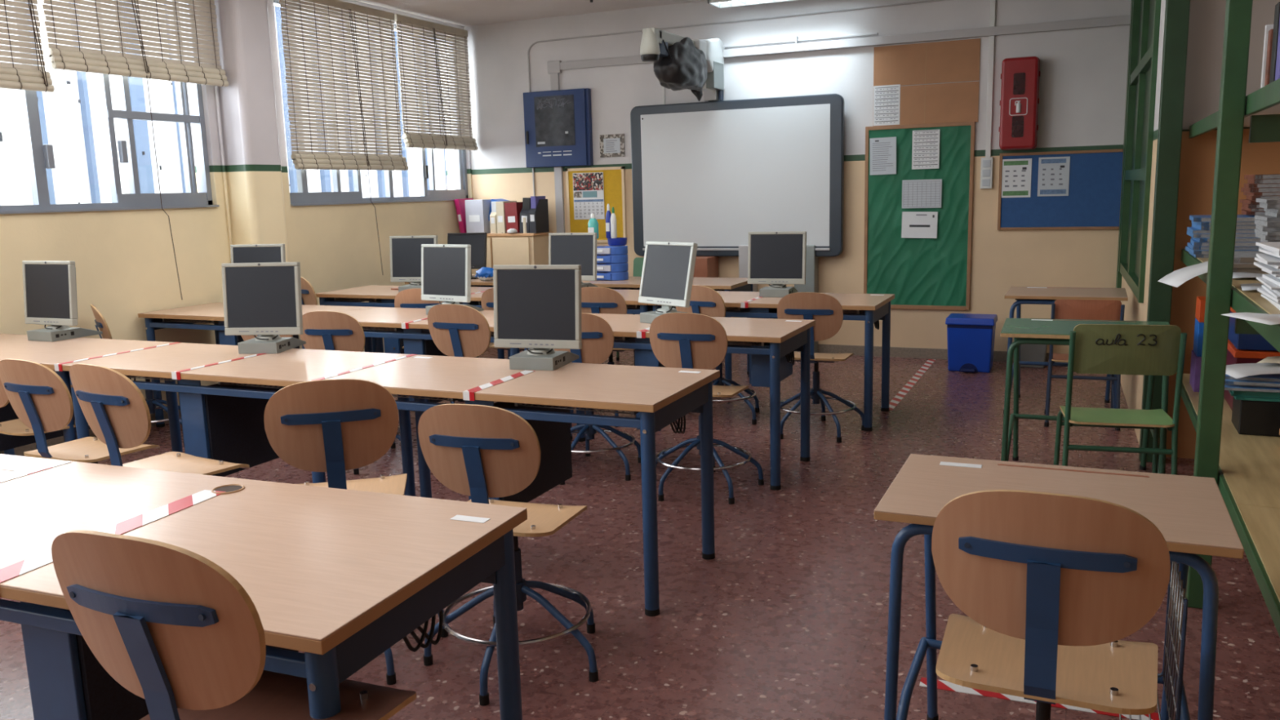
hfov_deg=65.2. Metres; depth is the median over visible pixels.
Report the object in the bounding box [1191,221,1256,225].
magazine
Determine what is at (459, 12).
ceiling
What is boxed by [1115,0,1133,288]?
trim
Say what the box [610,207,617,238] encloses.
bottle
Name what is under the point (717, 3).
ceiling lamp
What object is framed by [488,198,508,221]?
folder
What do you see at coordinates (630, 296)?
table
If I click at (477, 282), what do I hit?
table
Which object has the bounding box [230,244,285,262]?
computer monitor
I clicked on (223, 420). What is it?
table
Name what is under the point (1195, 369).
carton
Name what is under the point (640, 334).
barrier tape
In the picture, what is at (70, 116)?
facade
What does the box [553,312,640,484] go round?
swivel chair
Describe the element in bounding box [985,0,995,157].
cable trunking
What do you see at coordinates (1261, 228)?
magazine
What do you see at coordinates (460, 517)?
sticker
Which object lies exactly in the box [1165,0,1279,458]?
wall
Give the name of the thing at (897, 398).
barrier tape
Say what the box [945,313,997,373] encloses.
pedal bin
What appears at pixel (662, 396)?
table
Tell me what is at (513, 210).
file box
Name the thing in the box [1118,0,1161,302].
window
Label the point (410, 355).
barrier tape
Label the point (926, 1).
cable
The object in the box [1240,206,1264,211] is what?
magazine
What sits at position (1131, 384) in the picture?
wall
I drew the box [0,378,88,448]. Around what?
swivel chair
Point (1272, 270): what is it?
magazine
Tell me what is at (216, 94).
pipe
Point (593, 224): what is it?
bottle
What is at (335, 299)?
wire shelf
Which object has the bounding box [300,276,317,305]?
swivel chair
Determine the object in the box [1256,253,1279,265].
magazine
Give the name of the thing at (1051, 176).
print
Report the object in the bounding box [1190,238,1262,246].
magazine
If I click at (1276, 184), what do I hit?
magazine
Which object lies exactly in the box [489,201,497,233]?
bottle
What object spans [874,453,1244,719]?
school desk
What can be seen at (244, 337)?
swivel chair
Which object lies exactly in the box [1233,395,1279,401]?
magazine
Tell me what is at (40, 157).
window
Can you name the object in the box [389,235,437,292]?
computer monitor
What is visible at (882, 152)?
print
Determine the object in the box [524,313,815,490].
table
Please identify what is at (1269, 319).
loose sheet
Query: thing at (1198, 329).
carton
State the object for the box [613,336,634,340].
wire shelf
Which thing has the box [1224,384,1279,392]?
magazine
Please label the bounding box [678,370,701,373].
sticker
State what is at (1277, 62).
ring binder
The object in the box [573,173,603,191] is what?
photo
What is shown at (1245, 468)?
shelving
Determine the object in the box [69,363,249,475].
swivel chair
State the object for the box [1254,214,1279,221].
magazine
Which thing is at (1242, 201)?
magazine
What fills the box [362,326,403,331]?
wire shelf
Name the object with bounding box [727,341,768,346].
wire shelf
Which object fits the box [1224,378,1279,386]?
magazine
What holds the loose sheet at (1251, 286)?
on the shelving at (1245, 468)
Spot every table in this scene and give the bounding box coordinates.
[0,333,182,455]
[0,453,65,475]
[0,460,527,719]
[62,342,415,496]
[137,302,373,427]
[315,284,504,401]
[320,354,719,616]
[343,306,572,439]
[404,274,493,287]
[462,288,653,359]
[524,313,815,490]
[582,276,752,385]
[648,291,894,431]
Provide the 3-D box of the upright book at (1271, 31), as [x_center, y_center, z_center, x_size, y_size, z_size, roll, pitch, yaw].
[1.956,-0.888,2.937,0.200,0.170,0.040,3,11,24]
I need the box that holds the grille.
[706,61,724,89]
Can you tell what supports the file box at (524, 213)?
on the base cabinet at (516, 248)
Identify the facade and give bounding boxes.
[0,0,447,205]
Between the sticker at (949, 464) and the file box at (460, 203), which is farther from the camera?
the file box at (460, 203)
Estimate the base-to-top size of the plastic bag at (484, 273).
0.116 m
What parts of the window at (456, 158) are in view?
sash rail, sill, sash handle, sash rail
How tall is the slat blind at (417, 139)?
1.138 m
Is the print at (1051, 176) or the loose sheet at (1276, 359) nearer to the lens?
the loose sheet at (1276, 359)
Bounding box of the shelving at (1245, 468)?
[1138,0,1279,636]
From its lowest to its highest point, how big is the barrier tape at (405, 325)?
0.032 m
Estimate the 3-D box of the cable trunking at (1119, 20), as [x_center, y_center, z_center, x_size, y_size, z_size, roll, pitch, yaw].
[2.189,-2.617,8.047,3.200,0.125,0.055,3,11,24]
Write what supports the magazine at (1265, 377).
on the magazine at (1227, 381)
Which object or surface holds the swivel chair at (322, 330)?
on the floor
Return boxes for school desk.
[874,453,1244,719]
[1000,318,1169,474]
[1003,286,1128,413]
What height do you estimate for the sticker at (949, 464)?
0.001 m
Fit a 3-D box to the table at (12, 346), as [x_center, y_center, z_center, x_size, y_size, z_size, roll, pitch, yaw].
[-3.116,0.308,5.143,1.421,0.760,0.665,3,11,24]
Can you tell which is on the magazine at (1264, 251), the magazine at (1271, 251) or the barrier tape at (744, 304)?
the magazine at (1271, 251)
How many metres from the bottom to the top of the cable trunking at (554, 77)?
2.485 m
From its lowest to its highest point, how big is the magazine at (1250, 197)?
0.019 m
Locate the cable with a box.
[527,0,946,195]
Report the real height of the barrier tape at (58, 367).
0.032 m
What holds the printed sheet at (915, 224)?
attached to the notice board at (922, 273)
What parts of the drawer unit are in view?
drawer, drawer, drawer, drawer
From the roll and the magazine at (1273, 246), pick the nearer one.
the magazine at (1273, 246)
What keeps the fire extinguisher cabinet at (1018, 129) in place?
attached to the wall at (1082, 82)
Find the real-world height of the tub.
0.250 m
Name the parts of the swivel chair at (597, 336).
stem, leg, leg, backrest, leg, leg, leg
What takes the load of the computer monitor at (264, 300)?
on the table at (223, 420)
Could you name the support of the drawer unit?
on the table at (717, 284)
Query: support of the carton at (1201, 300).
on the carton at (1198, 329)
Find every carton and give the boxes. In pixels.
[1189,350,1201,391]
[1193,317,1204,356]
[1195,296,1205,322]
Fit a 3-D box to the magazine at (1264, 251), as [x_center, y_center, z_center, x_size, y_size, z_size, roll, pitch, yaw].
[1.861,-0.287,2.703,0.272,0.008,0.321,2,10,21]
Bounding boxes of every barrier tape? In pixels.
[0,459,71,483]
[0,489,226,582]
[53,342,181,371]
[171,353,266,379]
[309,354,417,381]
[401,317,427,328]
[462,370,535,400]
[636,327,649,337]
[740,296,761,307]
[888,359,936,410]
[919,677,1159,719]
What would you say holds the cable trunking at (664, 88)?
attached to the wall at (1082, 82)
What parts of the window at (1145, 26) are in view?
green panel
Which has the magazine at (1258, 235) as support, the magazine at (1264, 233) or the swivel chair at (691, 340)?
the magazine at (1264, 233)
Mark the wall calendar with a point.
(588, 188)
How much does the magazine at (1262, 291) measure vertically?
0.009 m
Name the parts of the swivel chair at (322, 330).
stem, backrest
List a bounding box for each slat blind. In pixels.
[0,0,54,92]
[41,0,228,299]
[279,0,408,274]
[394,13,477,150]
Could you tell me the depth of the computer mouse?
9.41 m
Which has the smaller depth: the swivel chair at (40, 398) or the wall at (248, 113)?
the swivel chair at (40, 398)
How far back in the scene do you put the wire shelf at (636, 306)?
6.63 m
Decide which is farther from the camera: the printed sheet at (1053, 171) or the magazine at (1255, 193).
the printed sheet at (1053, 171)
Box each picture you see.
[1002,191,1028,195]
[1040,189,1066,194]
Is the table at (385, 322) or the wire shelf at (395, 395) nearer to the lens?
the wire shelf at (395, 395)
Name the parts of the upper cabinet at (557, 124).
handle, door glass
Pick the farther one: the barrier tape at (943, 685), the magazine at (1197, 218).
the magazine at (1197, 218)
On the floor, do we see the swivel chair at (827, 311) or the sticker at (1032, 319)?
the swivel chair at (827, 311)
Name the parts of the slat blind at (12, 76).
pull cord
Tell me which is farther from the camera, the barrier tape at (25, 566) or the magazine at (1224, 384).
the magazine at (1224, 384)
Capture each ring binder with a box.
[1269,1,1279,83]
[1275,18,1279,79]
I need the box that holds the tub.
[1020,343,1047,368]
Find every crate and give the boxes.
[1223,339,1279,410]
[1228,306,1277,351]
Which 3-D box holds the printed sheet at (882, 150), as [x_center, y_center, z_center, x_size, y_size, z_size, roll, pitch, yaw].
[2.009,-1.685,8.280,0.215,0.300,0.003,2,10,24]
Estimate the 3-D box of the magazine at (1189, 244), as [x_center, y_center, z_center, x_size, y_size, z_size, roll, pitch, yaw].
[2.708,-0.516,4.537,0.382,0.015,0.301,3,11,24]
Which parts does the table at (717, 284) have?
panel, leg, rail, leg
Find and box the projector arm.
[640,27,724,101]
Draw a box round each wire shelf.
[125,375,177,381]
[162,318,218,324]
[217,382,284,388]
[333,297,382,302]
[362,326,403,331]
[391,394,458,401]
[514,402,639,414]
[609,287,637,289]
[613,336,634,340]
[626,304,639,308]
[672,306,746,311]
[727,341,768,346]
[842,310,864,314]
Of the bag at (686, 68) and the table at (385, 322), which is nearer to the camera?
the table at (385, 322)
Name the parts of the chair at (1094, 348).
leg, leg, seat, backrest, leg, leg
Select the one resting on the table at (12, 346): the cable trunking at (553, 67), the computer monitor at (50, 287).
the computer monitor at (50, 287)
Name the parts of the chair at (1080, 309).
leg, leg, seat, backrest, leg, leg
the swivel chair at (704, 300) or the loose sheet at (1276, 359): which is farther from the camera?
the swivel chair at (704, 300)
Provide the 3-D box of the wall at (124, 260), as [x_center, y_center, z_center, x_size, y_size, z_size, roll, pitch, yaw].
[-4.055,-0.815,5.007,0.250,3.070,11.180,3,11,24]
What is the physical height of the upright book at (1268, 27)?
0.190 m
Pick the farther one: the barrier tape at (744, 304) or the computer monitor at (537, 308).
the barrier tape at (744, 304)
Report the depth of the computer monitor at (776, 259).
6.46 m
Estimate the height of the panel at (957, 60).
0.320 m
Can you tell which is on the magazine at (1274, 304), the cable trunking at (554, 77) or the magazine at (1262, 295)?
the magazine at (1262, 295)
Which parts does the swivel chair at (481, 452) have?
leg, stem, backrest, leg, seat, leg, leg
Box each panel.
[872,80,979,126]
[873,38,980,85]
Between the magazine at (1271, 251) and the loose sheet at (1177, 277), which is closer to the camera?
the magazine at (1271, 251)
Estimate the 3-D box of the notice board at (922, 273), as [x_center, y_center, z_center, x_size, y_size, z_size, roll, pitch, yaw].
[2.291,-1.172,8.276,0.866,1.515,0.034,3,11,24]
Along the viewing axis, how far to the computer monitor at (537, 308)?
4.06 m
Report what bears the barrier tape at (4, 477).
on the table at (6, 460)
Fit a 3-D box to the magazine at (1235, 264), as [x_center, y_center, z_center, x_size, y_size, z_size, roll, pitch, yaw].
[2.449,-0.366,3.770,0.442,0.017,0.301,2,10,22]
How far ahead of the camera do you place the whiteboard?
8.70 m
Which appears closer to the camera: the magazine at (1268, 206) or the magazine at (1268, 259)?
the magazine at (1268, 259)
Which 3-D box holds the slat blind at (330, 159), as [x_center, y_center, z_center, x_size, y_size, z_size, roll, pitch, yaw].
[-2.350,-1.786,8.210,0.086,2.220,1.360,3,11,24]
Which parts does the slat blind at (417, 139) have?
head rail, pull cord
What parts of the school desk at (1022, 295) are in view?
frame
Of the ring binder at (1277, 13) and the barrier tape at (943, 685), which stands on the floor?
the barrier tape at (943, 685)
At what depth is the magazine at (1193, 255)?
4.46 m
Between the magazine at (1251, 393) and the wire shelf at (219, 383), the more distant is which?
the wire shelf at (219, 383)
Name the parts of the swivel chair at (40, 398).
stem, backrest, seat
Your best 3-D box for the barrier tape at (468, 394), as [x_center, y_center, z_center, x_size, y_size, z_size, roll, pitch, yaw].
[-0.529,0.094,3.815,0.048,0.032,0.444,3,11,24]
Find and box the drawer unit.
[596,237,628,280]
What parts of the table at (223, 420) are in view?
leg, leg, rail, leg, leg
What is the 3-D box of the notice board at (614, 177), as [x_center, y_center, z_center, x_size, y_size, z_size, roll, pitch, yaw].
[-0.415,-1.460,9.451,0.610,0.700,0.024,3,11,24]
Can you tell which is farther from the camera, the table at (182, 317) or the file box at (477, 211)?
the file box at (477, 211)
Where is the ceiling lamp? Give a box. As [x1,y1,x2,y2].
[707,0,795,8]
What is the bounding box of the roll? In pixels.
[523,217,526,233]
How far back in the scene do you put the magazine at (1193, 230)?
4.44 m
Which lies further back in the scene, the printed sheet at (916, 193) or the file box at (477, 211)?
the file box at (477, 211)
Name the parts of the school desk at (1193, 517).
frame, frame, basket frame, basket frame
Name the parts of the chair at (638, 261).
backrest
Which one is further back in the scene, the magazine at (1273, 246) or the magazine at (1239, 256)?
the magazine at (1239, 256)
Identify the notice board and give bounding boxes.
[565,166,626,242]
[863,121,975,310]
[997,148,1123,230]
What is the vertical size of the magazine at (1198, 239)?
0.018 m
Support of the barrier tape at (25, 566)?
on the table at (338, 577)
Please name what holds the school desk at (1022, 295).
on the floor
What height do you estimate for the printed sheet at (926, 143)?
0.310 m
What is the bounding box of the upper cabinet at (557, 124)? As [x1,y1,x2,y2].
[523,88,593,168]
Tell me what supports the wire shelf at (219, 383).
attached to the table at (223, 420)
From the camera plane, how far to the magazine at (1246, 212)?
4.37 m
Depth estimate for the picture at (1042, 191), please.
7.82 m
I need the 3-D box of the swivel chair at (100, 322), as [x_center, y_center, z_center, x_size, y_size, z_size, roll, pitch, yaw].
[-3.084,0.072,6.202,0.548,0.870,0.574,-4,10,-14]
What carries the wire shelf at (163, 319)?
attached to the table at (182, 317)
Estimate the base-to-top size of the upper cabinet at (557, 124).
0.700 m
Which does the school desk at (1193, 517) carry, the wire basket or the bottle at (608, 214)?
the wire basket
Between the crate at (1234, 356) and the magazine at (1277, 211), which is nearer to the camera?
the magazine at (1277, 211)
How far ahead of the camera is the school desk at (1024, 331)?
4.83 m
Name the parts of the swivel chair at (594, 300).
stem, backrest, seat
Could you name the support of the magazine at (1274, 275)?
on the magazine
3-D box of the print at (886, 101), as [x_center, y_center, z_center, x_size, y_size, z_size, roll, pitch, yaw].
[2.027,-2.086,8.234,0.189,0.244,0.001,3,11,24]
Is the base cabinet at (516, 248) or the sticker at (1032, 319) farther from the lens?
the base cabinet at (516, 248)
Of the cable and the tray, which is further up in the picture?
the cable
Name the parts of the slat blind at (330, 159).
ladder cord, head rail, pull cord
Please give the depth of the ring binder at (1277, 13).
2.86 m
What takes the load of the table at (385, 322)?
on the floor
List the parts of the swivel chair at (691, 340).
leg, leg, stem, backrest, leg, seat, leg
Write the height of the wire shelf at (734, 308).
0.037 m
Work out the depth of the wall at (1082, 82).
8.40 m
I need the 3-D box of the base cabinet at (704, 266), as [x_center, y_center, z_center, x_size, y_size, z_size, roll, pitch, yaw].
[0.474,-0.498,9.029,0.400,0.860,0.295,3,11,24]
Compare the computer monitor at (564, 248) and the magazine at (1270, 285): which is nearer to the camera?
the magazine at (1270, 285)
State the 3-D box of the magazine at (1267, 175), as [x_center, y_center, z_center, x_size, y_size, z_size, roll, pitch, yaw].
[2.830,-0.812,4.423,0.242,0.019,0.261,2,10,22]
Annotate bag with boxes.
[475,266,493,280]
[653,36,707,101]
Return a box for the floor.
[0,346,1279,719]
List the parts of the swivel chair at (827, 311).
leg, leg, backrest, stem, seat plate, leg, seat, leg, leg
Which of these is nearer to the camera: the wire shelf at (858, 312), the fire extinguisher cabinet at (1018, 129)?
the wire shelf at (858, 312)
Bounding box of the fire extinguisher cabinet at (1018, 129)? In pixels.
[998,56,1040,150]
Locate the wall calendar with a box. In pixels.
[572,172,604,219]
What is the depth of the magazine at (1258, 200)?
3.65 m
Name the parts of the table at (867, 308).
leg, rail, panel, leg, rail, leg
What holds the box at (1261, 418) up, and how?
on the shelving at (1245, 468)
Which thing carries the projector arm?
attached to the wall at (1082, 82)
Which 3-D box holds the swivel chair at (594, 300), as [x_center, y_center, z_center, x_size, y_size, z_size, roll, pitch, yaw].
[-0.173,-0.063,6.510,0.566,0.879,0.568,2,10,19]
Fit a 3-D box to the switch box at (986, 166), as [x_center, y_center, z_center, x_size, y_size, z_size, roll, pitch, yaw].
[2.768,-1.493,7.999,0.090,0.245,0.040,3,11,24]
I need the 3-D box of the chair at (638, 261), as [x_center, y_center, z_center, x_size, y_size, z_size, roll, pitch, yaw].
[0.069,-0.447,8.764,0.459,0.871,0.431,3,11,24]
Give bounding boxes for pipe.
[206,2,232,258]
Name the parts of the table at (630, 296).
rail, leg, rail, panel, leg, rail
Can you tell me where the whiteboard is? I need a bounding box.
[630,93,844,352]
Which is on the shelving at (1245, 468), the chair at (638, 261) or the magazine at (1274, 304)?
the magazine at (1274, 304)
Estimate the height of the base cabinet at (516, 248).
1.090 m
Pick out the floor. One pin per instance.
(788, 620)
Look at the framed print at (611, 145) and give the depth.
9.28 m
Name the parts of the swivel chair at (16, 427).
backrest, seat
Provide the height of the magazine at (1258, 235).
0.016 m
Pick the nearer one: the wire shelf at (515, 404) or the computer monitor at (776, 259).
the wire shelf at (515, 404)
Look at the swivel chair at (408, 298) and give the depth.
6.45 m
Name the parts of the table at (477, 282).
panel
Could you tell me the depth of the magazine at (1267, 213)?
3.71 m
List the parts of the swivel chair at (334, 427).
backrest, stem, seat, leg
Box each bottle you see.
[587,213,599,238]
[605,204,611,238]
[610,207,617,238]
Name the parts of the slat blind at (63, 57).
ladder cord, pull cord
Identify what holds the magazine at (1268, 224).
on the magazine at (1261, 228)
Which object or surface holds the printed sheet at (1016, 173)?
attached to the notice board at (1093, 201)
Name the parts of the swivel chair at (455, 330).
stem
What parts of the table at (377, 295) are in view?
leg, rail, rail, leg, leg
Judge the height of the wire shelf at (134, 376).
0.037 m
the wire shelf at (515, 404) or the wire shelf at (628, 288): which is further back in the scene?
the wire shelf at (628, 288)
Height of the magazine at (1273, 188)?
0.019 m
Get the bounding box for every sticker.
[414,356,431,358]
[449,515,490,523]
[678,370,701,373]
[939,461,982,468]
[1031,319,1053,320]
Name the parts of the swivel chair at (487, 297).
backrest, seat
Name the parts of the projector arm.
arm, arm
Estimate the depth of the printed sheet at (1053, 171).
7.80 m
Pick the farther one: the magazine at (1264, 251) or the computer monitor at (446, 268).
the computer monitor at (446, 268)
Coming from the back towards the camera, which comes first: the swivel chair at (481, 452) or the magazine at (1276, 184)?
the magazine at (1276, 184)
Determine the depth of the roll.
9.39 m
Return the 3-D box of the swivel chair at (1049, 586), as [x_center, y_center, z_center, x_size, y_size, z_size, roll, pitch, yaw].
[0.795,0.644,1.975,0.574,0.954,0.565,3,11,25]
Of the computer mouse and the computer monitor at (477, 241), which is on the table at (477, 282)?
the computer monitor at (477, 241)
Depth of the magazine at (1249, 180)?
4.34 m
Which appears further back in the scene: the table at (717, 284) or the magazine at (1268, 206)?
the table at (717, 284)
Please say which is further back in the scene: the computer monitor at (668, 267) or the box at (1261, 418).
the computer monitor at (668, 267)
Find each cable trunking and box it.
[547,55,653,74]
[550,72,564,232]
[662,86,665,104]
[723,14,1130,57]
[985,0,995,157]
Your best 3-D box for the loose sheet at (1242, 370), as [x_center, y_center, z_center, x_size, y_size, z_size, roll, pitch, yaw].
[2.408,0.034,3.813,0.340,0.035,0.220,0,10,9]
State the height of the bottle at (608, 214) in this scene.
0.270 m
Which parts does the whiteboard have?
board frame, stand post, stand post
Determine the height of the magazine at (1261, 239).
0.019 m
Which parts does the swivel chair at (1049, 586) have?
stem, seat, backrest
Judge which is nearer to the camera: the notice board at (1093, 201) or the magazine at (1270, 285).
the magazine at (1270, 285)
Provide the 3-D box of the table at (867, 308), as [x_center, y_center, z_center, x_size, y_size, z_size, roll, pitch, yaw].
[0.853,-0.027,6.496,1.448,0.760,0.655,3,11,24]
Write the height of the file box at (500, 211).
0.300 m
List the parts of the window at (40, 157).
sash handle, sill, sash handle, sash rail, sash rail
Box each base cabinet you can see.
[471,231,553,346]
[693,256,718,277]
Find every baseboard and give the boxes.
[0,409,181,457]
[817,343,1068,363]
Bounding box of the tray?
[607,237,626,245]
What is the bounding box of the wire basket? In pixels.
[1119,561,1186,719]
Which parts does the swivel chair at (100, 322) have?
backrest, leg, leg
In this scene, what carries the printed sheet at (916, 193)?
attached to the notice board at (922, 273)
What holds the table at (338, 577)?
on the floor
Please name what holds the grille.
attached to the projector arm
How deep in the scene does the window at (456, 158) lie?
8.89 m
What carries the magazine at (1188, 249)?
on the magazine at (1193, 255)
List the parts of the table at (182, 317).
leg, rail, rail, leg, leg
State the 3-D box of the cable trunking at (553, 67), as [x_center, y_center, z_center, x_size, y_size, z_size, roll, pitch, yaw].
[-0.155,-2.710,9.097,1.540,0.110,0.040,3,11,24]
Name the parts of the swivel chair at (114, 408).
stem, backrest, seat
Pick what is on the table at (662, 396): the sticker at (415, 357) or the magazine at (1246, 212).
the sticker at (415, 357)
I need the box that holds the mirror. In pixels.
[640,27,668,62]
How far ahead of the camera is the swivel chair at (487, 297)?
6.41 m
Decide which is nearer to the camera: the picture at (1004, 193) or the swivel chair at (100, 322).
the swivel chair at (100, 322)
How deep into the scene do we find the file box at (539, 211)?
9.39 m
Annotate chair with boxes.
[0,359,159,463]
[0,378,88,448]
[51,529,416,719]
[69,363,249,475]
[89,304,182,431]
[240,334,293,341]
[263,378,448,684]
[299,311,400,475]
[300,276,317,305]
[394,288,454,404]
[417,404,598,706]
[427,303,490,357]
[480,288,524,351]
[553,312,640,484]
[571,286,633,426]
[616,257,644,360]
[648,312,764,504]
[675,284,759,424]
[777,292,863,442]
[931,489,1170,719]
[1044,299,1124,431]
[1053,324,1186,475]
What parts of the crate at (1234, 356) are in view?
crate lid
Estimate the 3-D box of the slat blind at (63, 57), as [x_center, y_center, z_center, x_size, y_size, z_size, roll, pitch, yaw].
[-3.139,-1.477,6.459,0.086,2.200,1.290,3,11,24]
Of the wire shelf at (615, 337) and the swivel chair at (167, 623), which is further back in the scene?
the wire shelf at (615, 337)
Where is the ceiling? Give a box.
[355,0,707,26]
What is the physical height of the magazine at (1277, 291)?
0.009 m
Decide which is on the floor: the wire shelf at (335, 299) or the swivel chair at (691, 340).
the swivel chair at (691, 340)
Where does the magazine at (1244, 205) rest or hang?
on the magazine at (1242, 207)
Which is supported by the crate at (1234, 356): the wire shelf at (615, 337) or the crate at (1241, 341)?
the crate at (1241, 341)
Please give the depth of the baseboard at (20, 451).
6.00 m
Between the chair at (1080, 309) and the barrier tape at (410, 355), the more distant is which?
the chair at (1080, 309)
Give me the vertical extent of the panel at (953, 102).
0.315 m
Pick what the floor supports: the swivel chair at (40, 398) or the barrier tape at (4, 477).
the swivel chair at (40, 398)
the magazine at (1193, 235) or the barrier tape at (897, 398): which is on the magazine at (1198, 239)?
the magazine at (1193, 235)
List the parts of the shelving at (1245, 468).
post, post, shelf, shelf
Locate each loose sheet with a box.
[1157,261,1208,287]
[1221,312,1279,324]
[1225,362,1279,378]
[1232,272,1262,278]
[1240,283,1263,290]
[1256,355,1279,363]
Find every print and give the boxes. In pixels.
[599,133,625,157]
[872,142,893,170]
[875,89,898,121]
[909,214,934,226]
[1004,169,1026,186]
[1042,168,1062,185]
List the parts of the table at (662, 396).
leg, rail, leg, rail, panel, leg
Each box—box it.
[454,198,472,232]
[464,199,491,233]
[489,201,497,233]
[495,200,516,233]
[504,201,522,233]
[519,197,530,233]
[528,195,549,233]
[980,157,993,188]
[1231,397,1279,436]
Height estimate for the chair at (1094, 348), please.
0.871 m
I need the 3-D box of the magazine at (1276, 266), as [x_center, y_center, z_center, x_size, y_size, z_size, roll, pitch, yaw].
[1.853,-0.263,2.715,0.272,0.008,0.321,2,10,22]
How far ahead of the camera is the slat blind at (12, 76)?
5.66 m
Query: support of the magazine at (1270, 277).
on the magazine at (1270, 285)
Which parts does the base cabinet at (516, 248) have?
door, door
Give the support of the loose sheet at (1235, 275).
on the shelving at (1245, 468)
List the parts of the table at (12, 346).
leg, leg, leg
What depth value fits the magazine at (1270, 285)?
2.75 m
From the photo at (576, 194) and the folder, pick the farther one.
the folder
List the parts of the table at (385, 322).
leg, rail, panel, leg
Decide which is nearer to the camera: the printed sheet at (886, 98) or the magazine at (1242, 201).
the magazine at (1242, 201)
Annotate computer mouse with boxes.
[502,228,517,233]
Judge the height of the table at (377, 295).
0.760 m
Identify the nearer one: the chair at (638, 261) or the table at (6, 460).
the table at (6, 460)
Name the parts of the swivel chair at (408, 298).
backrest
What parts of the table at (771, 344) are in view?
leg, rail, panel, leg, rail, leg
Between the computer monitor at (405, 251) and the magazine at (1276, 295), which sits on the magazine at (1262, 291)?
the magazine at (1276, 295)
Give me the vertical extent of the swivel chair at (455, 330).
0.914 m
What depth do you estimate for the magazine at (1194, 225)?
4.43 m
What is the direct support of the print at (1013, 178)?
attached to the printed sheet at (1016, 173)
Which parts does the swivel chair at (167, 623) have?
stem, backrest, seat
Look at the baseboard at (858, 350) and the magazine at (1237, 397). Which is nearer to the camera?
the magazine at (1237, 397)
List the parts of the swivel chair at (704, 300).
stem, backrest, leg, leg, leg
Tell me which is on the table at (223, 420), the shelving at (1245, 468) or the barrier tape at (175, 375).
the barrier tape at (175, 375)
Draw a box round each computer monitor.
[22,260,102,342]
[221,262,306,353]
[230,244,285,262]
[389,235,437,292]
[421,244,483,315]
[447,232,487,279]
[493,264,582,370]
[548,232,598,287]
[638,241,697,324]
[747,231,806,297]
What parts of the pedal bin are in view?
lid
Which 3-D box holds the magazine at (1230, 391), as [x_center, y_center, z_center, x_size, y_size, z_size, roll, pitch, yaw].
[2.426,0.121,3.871,0.262,0.010,0.221,3,11,25]
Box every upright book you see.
[1260,24,1273,88]
[1264,28,1273,85]
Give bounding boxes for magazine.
[1185,246,1258,254]
[1186,226,1255,233]
[1186,230,1257,237]
[1186,242,1258,249]
[1188,252,1208,257]
[1189,214,1262,222]
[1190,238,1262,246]
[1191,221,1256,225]
[1191,222,1255,230]
[1191,237,1260,241]
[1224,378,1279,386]
[1224,383,1279,387]
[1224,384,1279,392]
[1225,373,1279,382]
[1228,390,1279,398]
[1231,390,1279,395]
[1232,267,1267,273]
[1233,251,1263,262]
[1233,262,1258,267]
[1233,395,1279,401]
[1240,186,1279,192]
[1240,199,1259,204]
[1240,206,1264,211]
[1240,209,1265,214]
[1241,203,1262,208]
[1243,182,1279,187]
[1243,191,1279,195]
[1244,173,1279,178]
[1245,195,1279,199]
[1247,178,1279,183]
[1253,262,1279,274]
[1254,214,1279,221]
[1254,219,1279,226]
[1254,228,1279,235]
[1254,257,1279,269]
[1255,197,1279,203]
[1255,224,1279,231]
[1255,232,1279,239]
[1255,241,1279,253]
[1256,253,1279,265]
[1256,276,1279,289]
[1257,288,1279,302]
[1258,248,1279,257]
[1259,202,1279,208]
[1260,238,1279,241]
[1261,293,1279,306]
[1262,247,1279,255]
[1262,274,1279,286]
[1262,284,1279,298]
[1263,208,1279,213]
[1265,211,1279,217]
[1267,271,1279,277]
[1268,300,1279,310]
[1271,289,1279,295]
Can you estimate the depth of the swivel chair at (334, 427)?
2.94 m
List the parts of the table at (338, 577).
rail, leg, rail, panel, leg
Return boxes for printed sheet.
[870,137,896,175]
[873,84,900,125]
[901,211,937,238]
[902,178,942,208]
[911,128,939,168]
[1001,158,1031,197]
[1037,156,1070,196]
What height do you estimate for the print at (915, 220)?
0.099 m
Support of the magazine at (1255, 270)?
on the shelving at (1245, 468)
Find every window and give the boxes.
[0,0,219,213]
[273,0,473,205]
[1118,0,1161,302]
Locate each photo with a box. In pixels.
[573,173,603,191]
[573,191,582,197]
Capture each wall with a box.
[0,0,472,410]
[210,0,288,262]
[439,0,1131,353]
[1120,0,1165,444]
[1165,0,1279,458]

